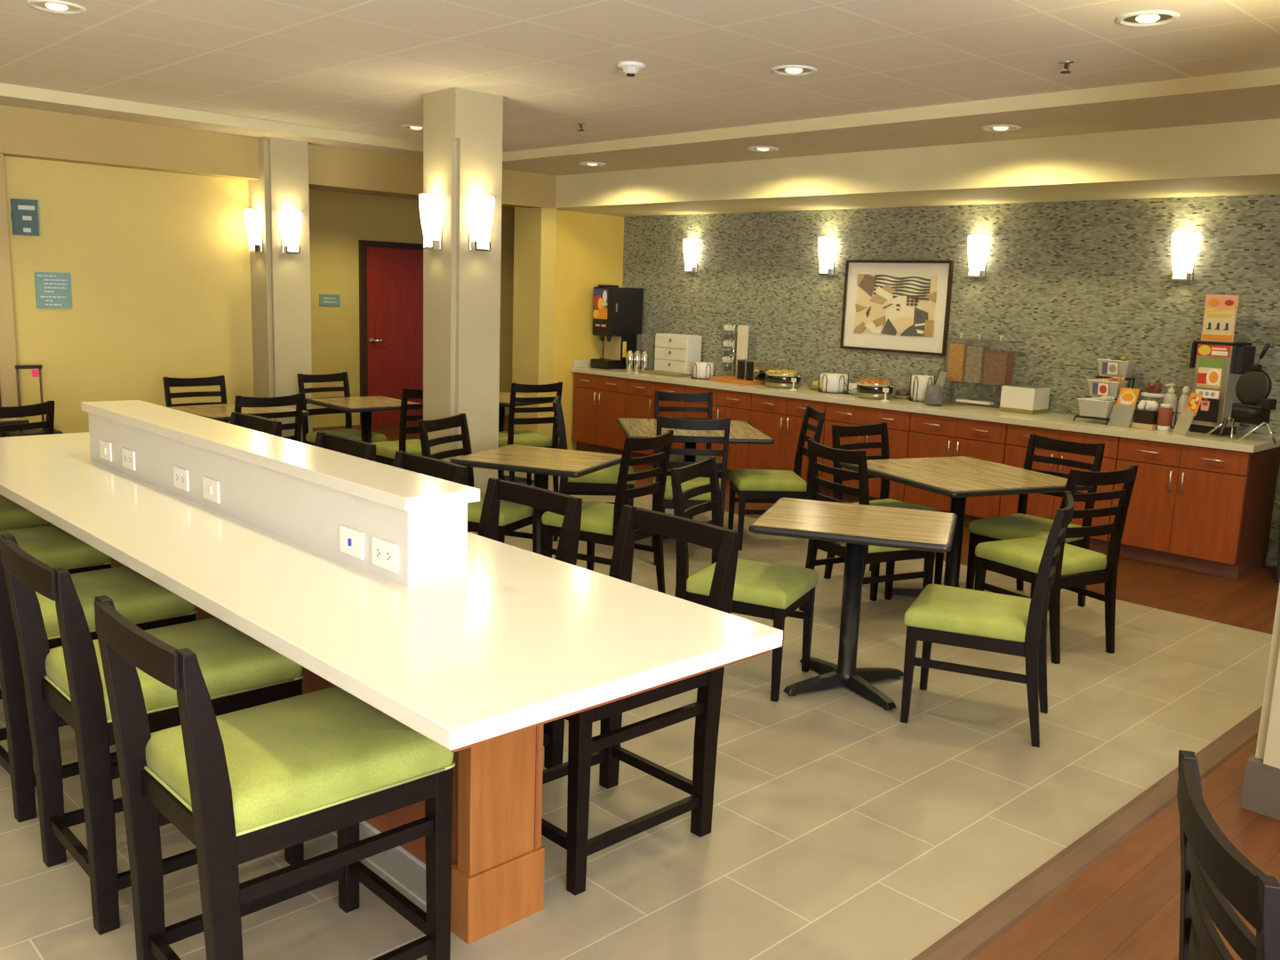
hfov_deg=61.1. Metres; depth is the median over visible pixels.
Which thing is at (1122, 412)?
stand
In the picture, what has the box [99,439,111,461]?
outlet plate
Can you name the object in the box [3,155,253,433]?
wall
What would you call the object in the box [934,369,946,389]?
holder
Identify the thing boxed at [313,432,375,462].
counter stool
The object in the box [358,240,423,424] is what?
door
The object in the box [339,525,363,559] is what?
outlet plate
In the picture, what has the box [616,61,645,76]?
smoke detector
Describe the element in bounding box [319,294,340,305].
door sign
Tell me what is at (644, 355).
steel tumbler
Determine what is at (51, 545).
counter stool
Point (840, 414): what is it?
base cabinet
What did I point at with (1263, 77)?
ceiling soffit
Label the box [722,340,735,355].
cup
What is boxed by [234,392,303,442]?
dining chair
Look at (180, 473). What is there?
outlet plate
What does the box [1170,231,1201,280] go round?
wall sconce
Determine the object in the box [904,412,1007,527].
base cabinet
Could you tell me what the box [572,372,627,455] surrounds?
base cabinet
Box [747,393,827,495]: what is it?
base cabinet
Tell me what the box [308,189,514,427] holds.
wall
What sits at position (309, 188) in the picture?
ceiling
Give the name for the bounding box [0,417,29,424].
pedestal table
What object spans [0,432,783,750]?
countertop
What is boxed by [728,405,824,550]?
dining chair
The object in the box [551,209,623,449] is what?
wall
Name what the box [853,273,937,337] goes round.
print
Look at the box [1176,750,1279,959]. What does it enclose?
dining chair
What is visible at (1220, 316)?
poster
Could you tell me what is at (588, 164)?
recessed light
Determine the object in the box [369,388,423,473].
dining chair
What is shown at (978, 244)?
wall sconce
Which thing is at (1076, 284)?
wall
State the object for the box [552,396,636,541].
dining chair
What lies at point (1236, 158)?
soffit
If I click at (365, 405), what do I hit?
pedestal table
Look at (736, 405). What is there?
base cabinet
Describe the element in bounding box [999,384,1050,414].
box
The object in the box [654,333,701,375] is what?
case
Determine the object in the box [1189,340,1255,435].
dispenser
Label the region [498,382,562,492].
dining chair
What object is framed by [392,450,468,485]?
counter stool
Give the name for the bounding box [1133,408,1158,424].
tub
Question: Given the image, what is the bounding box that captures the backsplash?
[573,360,590,367]
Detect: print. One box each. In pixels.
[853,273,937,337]
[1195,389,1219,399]
[1196,358,1223,388]
[1197,344,1230,357]
[1200,400,1209,410]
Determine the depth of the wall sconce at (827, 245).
9.43 m
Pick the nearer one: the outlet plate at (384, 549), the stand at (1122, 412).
the outlet plate at (384, 549)
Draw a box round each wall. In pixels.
[0,153,18,407]
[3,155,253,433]
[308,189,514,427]
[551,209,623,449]
[622,193,1279,567]
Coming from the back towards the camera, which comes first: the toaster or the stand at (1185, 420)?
the toaster
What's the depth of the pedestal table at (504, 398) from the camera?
9.09 m
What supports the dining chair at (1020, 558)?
on the floor at (843, 828)
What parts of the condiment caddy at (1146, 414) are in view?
lid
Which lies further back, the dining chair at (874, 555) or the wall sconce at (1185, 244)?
the wall sconce at (1185, 244)
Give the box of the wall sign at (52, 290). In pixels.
[34,272,71,308]
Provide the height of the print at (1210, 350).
0.072 m
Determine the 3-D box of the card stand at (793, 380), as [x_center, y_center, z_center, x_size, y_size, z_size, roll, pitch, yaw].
[1.314,-0.819,9.284,0.071,0.105,0.072,-2,11,-24]
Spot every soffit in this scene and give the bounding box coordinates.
[0,67,1279,161]
[555,118,1279,216]
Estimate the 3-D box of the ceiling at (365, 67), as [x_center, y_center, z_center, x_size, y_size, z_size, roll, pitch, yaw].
[-1.050,-1.667,2.477,9.400,0.100,10.246,-7,14,-43]
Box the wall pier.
[512,206,556,436]
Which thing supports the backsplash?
attached to the wall at (589, 246)
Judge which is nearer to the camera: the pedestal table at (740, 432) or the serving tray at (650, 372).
the pedestal table at (740, 432)
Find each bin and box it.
[1077,395,1117,417]
[1087,376,1127,399]
[1096,356,1136,377]
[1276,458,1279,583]
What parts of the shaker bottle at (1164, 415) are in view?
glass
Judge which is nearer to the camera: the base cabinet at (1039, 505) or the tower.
the base cabinet at (1039, 505)
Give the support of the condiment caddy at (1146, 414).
on the countertop at (1252, 443)
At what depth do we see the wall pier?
10.57 m
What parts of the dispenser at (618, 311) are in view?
lid, splash panel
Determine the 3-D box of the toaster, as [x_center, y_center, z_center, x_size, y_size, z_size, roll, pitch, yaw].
[1.026,-0.996,9.824,0.183,0.176,0.276,-4,12,-32]
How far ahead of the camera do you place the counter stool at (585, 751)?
3.25 m
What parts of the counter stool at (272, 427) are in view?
leg, rail, leg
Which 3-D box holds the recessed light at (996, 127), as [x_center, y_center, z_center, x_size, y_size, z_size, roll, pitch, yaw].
[2.188,-2.128,6.578,0.230,0.018,0.230,-7,14,-43]
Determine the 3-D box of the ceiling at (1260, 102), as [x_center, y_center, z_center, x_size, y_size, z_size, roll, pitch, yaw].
[-0.845,-1.708,2.977,10.390,0.175,10.680,-7,14,-43]
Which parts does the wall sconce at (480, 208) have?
plate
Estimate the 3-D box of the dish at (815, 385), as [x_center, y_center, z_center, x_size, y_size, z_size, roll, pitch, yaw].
[1.573,-0.866,9.457,0.200,0.155,0.200,-7,14,-43]
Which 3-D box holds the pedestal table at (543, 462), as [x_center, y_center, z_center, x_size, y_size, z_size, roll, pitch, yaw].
[-0.550,0.238,5.991,0.760,0.740,0.680,6,11,21]
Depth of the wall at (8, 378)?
7.35 m
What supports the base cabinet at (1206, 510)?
on the floor at (1249, 602)
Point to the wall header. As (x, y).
(25, 132)
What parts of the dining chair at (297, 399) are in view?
leg, rail, leg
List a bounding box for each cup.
[721,356,734,371]
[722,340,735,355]
[723,324,735,339]
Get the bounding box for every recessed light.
[26,0,86,14]
[400,124,423,130]
[578,161,605,166]
[747,146,778,151]
[771,64,816,75]
[981,124,1020,131]
[1116,10,1180,26]
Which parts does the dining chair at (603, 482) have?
rail, leg, leg, seat frame, seat, leg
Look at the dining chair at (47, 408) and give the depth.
6.04 m
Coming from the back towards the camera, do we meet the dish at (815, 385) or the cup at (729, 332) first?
the cup at (729, 332)
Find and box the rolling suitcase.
[1,364,63,437]
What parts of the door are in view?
handle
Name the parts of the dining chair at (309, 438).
leg, rail, seat frame, seat, leg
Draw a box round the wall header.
[0,104,556,208]
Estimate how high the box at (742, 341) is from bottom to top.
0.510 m
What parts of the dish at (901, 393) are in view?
plate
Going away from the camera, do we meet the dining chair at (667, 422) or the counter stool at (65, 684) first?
the counter stool at (65, 684)
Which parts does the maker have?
leg frame, plate, plate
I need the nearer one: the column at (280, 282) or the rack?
the rack
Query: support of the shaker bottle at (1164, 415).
on the countertop at (1252, 443)
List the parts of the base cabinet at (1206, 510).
door, handle, drawer, handle, handle, door, handle, drawer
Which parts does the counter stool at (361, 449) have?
leg, rail, leg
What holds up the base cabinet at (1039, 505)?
on the floor at (1249, 602)
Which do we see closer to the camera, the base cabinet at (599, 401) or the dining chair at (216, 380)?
the dining chair at (216, 380)
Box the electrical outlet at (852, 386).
[848,383,856,393]
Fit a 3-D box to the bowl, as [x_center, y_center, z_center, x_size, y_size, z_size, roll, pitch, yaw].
[2.279,-0.658,8.395,0.150,0.160,0.150,-7,14,-43]
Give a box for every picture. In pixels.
[592,288,607,319]
[840,259,953,356]
[1116,387,1140,406]
[1184,392,1203,415]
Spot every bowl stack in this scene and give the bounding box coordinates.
[690,361,715,379]
[817,373,848,393]
[908,374,935,401]
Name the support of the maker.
on the countertop at (1252, 443)
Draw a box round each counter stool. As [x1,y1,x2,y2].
[0,494,54,530]
[0,525,112,699]
[0,533,303,935]
[0,552,197,822]
[94,595,455,959]
[229,411,281,437]
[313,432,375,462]
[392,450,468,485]
[477,477,582,768]
[541,504,739,895]
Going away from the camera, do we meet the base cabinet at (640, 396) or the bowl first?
the bowl
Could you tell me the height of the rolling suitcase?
1.009 m
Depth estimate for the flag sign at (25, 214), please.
7.42 m
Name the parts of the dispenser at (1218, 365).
lever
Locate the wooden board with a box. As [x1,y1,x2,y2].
[709,376,764,384]
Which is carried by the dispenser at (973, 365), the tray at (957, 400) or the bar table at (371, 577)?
the tray at (957, 400)
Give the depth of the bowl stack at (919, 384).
8.62 m
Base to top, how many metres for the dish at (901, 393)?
0.155 m
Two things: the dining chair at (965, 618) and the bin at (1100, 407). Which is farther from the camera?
the bin at (1100, 407)
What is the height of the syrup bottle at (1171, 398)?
0.298 m
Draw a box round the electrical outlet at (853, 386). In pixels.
[851,384,856,394]
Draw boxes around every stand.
[789,377,797,391]
[880,387,889,401]
[1107,387,1140,427]
[1172,392,1203,435]
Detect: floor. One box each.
[0,425,1271,959]
[352,415,1279,634]
[971,736,1279,959]
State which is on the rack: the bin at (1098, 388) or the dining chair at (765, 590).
the bin at (1098, 388)
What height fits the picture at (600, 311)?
0.300 m
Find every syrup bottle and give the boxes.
[1162,384,1176,428]
[1175,385,1190,424]
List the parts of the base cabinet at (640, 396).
door, drawer, door, drawer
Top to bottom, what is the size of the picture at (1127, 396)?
0.125 m
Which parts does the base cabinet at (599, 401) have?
door, drawer, door, drawer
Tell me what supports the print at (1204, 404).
attached to the dispenser at (1218, 365)
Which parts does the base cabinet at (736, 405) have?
door, drawer, door, drawer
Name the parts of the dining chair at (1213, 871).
leg, leg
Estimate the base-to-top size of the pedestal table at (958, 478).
0.740 m
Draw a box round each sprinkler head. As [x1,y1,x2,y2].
[576,122,586,131]
[1058,60,1074,73]
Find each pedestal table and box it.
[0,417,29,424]
[168,403,309,422]
[306,395,418,458]
[449,444,622,555]
[497,392,552,483]
[616,417,774,538]
[748,497,957,710]
[840,456,1092,597]
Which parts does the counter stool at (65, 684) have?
rail, leg, leg, seat frame, seat, leg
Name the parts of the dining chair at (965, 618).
leg, leg, seat, seat frame, leg, leg, rail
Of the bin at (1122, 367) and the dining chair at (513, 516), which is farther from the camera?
the bin at (1122, 367)
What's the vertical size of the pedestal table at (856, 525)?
0.740 m
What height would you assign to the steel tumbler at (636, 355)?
0.208 m
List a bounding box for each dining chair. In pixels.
[0,400,54,434]
[162,375,228,423]
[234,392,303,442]
[297,371,386,463]
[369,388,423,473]
[418,413,533,543]
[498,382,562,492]
[541,429,673,593]
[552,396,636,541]
[651,391,721,512]
[651,415,730,565]
[671,456,818,702]
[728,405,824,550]
[799,439,935,611]
[824,422,947,599]
[900,491,1073,747]
[965,433,1104,607]
[974,464,1138,663]
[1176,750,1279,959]
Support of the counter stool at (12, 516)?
on the floor at (843, 828)
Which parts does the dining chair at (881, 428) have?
leg, rail, leg, leg, seat, leg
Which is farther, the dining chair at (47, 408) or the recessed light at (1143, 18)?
the dining chair at (47, 408)
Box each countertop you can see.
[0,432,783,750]
[571,360,1279,452]
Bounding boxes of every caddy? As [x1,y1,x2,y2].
[843,382,856,395]
[1131,400,1158,430]
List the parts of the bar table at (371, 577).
panel, tile skirting, panel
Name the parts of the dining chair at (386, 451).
seat frame, seat, leg, rail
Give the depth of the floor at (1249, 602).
6.55 m
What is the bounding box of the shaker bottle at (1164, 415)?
[1157,403,1173,431]
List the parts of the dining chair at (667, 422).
leg, leg, seat frame, seat, rail, leg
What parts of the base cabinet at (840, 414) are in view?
door, drawer, handle, door, drawer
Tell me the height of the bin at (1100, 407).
0.145 m
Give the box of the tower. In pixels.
[721,324,735,375]
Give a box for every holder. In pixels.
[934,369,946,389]
[1170,411,1190,429]
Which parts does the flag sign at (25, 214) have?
plate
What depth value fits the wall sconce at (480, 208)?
6.47 m
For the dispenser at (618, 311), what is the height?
0.842 m
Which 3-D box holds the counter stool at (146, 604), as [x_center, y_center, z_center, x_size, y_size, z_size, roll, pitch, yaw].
[-1.852,0.509,3.537,0.637,0.955,0.490,-8,14,-44]
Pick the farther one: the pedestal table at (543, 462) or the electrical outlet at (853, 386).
the electrical outlet at (853, 386)
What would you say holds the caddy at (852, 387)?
on the countertop at (1252, 443)
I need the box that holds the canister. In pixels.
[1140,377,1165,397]
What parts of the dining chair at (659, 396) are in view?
leg, seat frame, rail, seat, leg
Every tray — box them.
[590,358,620,369]
[638,369,688,376]
[956,399,993,405]
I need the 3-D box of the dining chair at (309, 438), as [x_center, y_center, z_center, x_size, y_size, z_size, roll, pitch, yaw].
[-2.354,-0.365,8.554,0.561,0.922,0.462,10,13,40]
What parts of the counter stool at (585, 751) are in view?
leg, leg, seat frame, rail, leg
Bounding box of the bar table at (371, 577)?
[0,400,783,943]
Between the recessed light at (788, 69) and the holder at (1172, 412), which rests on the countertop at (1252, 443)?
the holder at (1172, 412)
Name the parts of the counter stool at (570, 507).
leg, rail, leg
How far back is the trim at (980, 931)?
3.26 m
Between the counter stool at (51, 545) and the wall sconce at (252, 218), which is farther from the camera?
the wall sconce at (252, 218)
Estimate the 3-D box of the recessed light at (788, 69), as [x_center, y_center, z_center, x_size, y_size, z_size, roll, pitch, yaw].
[0.778,-2.064,5.484,0.230,0.018,0.230,-7,14,-43]
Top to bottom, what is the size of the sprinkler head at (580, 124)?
0.049 m
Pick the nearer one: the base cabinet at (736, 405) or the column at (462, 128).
the column at (462, 128)
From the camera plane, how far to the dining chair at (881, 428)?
6.39 m
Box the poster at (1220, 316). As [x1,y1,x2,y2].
[1200,294,1239,342]
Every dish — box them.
[764,359,802,388]
[808,380,821,390]
[856,368,895,399]
[892,388,910,399]
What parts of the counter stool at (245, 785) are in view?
leg, rail, leg, seat frame, seat, leg, leg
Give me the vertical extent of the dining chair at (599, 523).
0.922 m
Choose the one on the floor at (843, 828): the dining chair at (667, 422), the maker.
the dining chair at (667, 422)
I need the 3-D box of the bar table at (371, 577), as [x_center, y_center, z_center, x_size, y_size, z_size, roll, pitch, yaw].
[-1.452,0.402,3.778,0.940,1.112,4.170,-7,14,-43]
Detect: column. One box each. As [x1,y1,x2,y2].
[248,136,312,442]
[423,87,503,535]
[1240,583,1279,820]
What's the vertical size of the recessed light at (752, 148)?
0.018 m
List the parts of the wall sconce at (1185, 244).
plate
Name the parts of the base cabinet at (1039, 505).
door, drawer, door, drawer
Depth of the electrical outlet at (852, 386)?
9.07 m
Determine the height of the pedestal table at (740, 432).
0.740 m
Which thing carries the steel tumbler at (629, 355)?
on the countertop at (1252, 443)
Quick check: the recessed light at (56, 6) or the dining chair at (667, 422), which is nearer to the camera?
the recessed light at (56, 6)
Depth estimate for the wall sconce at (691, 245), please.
10.58 m
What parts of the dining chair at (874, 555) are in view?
leg, rail, leg, seat, seat frame, leg, leg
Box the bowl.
[923,384,943,406]
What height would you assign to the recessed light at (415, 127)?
0.018 m
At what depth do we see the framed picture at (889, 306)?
9.03 m
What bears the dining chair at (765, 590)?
on the floor at (843, 828)
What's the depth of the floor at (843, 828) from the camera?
3.58 m
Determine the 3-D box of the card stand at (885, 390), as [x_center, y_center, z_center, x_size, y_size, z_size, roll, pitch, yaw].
[1.943,-0.675,8.586,0.071,0.105,0.072,-2,11,-24]
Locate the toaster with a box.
[736,359,771,381]
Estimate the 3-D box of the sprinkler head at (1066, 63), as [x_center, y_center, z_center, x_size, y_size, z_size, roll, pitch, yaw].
[2.003,-1.938,5.098,0.069,0.049,0.070,-7,14,-43]
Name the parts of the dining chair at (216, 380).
leg, rail, leg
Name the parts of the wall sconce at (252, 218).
plate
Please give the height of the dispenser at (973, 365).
0.556 m
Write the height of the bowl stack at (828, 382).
0.155 m
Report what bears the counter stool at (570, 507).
on the floor at (843, 828)
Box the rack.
[1072,375,1135,424]
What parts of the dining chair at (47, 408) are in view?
rail, leg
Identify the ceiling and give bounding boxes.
[0,0,1279,152]
[0,84,1279,175]
[308,185,514,208]
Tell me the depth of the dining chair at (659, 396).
8.15 m
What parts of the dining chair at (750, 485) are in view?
leg, leg, seat, seat frame, leg, rail, leg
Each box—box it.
[736,325,749,361]
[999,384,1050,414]
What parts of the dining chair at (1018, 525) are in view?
leg, leg, seat, seat frame, rail, leg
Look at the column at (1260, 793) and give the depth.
3.61 m
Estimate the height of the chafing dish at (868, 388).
0.237 m
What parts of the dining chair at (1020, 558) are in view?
leg, leg, seat, seat frame, leg, rail, leg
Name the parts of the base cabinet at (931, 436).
door, drawer, handle, door, handle, drawer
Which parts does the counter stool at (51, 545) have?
seat, seat frame, leg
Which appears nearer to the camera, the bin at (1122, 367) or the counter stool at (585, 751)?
the counter stool at (585, 751)
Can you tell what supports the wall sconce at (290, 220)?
attached to the column at (280, 282)
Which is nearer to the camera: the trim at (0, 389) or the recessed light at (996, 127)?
the recessed light at (996, 127)
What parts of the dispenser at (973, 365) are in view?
spout, spout, lid, spout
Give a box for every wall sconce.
[244,208,263,252]
[278,209,303,253]
[418,192,443,249]
[465,193,495,251]
[682,238,699,272]
[816,236,837,274]
[966,233,991,277]
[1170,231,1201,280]
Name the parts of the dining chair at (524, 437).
leg, seat, leg, rail, leg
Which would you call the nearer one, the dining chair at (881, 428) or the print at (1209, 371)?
the dining chair at (881, 428)
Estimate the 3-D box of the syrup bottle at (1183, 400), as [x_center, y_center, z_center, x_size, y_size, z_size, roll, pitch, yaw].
[3.688,-0.491,7.347,0.084,0.290,0.084,-7,14,-43]
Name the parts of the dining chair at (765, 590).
leg, rail, leg, seat frame, seat, leg, leg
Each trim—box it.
[0,389,2,437]
[912,705,1262,959]
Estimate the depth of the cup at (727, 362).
10.31 m
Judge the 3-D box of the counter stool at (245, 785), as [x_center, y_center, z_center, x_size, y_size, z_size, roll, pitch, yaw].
[-0.819,0.732,2.472,0.637,0.955,0.490,-7,14,-43]
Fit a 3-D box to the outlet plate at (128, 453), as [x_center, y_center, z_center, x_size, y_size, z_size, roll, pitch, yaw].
[-1.996,-0.082,4.234,0.007,0.076,0.124,-7,14,-43]
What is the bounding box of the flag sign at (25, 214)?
[10,198,39,236]
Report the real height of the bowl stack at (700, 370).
0.150 m
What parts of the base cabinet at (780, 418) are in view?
door, drawer, door, drawer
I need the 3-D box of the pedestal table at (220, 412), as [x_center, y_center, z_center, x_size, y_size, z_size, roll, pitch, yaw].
[-2.840,-0.131,7.637,0.720,0.740,0.740,10,13,40]
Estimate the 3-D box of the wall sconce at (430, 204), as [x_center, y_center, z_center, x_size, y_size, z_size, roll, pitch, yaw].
[-1.269,-1.555,6.528,0.108,0.325,0.187,-7,14,-43]
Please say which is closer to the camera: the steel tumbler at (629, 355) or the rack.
the rack
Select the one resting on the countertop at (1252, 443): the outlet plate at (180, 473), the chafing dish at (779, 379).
the chafing dish at (779, 379)
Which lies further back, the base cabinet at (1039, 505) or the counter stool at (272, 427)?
the base cabinet at (1039, 505)
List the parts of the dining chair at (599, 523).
leg, seat, leg, seat frame, leg, rail, leg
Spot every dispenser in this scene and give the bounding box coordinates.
[590,284,643,369]
[944,333,1017,409]
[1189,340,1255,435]
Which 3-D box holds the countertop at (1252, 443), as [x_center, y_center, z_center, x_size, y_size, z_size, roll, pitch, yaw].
[1.757,-0.727,9.065,0.680,0.120,6.390,-7,14,-43]
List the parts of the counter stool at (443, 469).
leg, rail, leg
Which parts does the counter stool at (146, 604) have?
leg, seat frame, seat, leg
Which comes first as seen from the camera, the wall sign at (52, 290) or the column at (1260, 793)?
the column at (1260, 793)
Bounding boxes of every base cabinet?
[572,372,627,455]
[624,378,686,464]
[683,385,752,479]
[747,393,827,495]
[821,402,911,503]
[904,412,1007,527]
[999,424,1119,554]
[1108,437,1279,579]
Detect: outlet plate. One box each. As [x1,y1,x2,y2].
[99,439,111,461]
[121,447,135,471]
[173,465,189,491]
[202,476,219,503]
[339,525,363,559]
[371,536,398,573]
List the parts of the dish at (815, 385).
plate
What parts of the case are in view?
drawer door, drawer door, drawer door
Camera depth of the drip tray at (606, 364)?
11.04 m
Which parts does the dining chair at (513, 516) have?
leg, rail, leg, seat frame, seat, leg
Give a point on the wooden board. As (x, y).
(723, 379)
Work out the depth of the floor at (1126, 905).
3.10 m
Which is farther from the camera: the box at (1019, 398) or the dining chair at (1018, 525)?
the box at (1019, 398)
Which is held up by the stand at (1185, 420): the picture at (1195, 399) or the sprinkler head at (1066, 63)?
the picture at (1195, 399)
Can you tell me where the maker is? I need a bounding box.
[1205,343,1276,443]
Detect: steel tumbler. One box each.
[625,350,633,371]
[633,350,640,371]
[640,350,647,370]

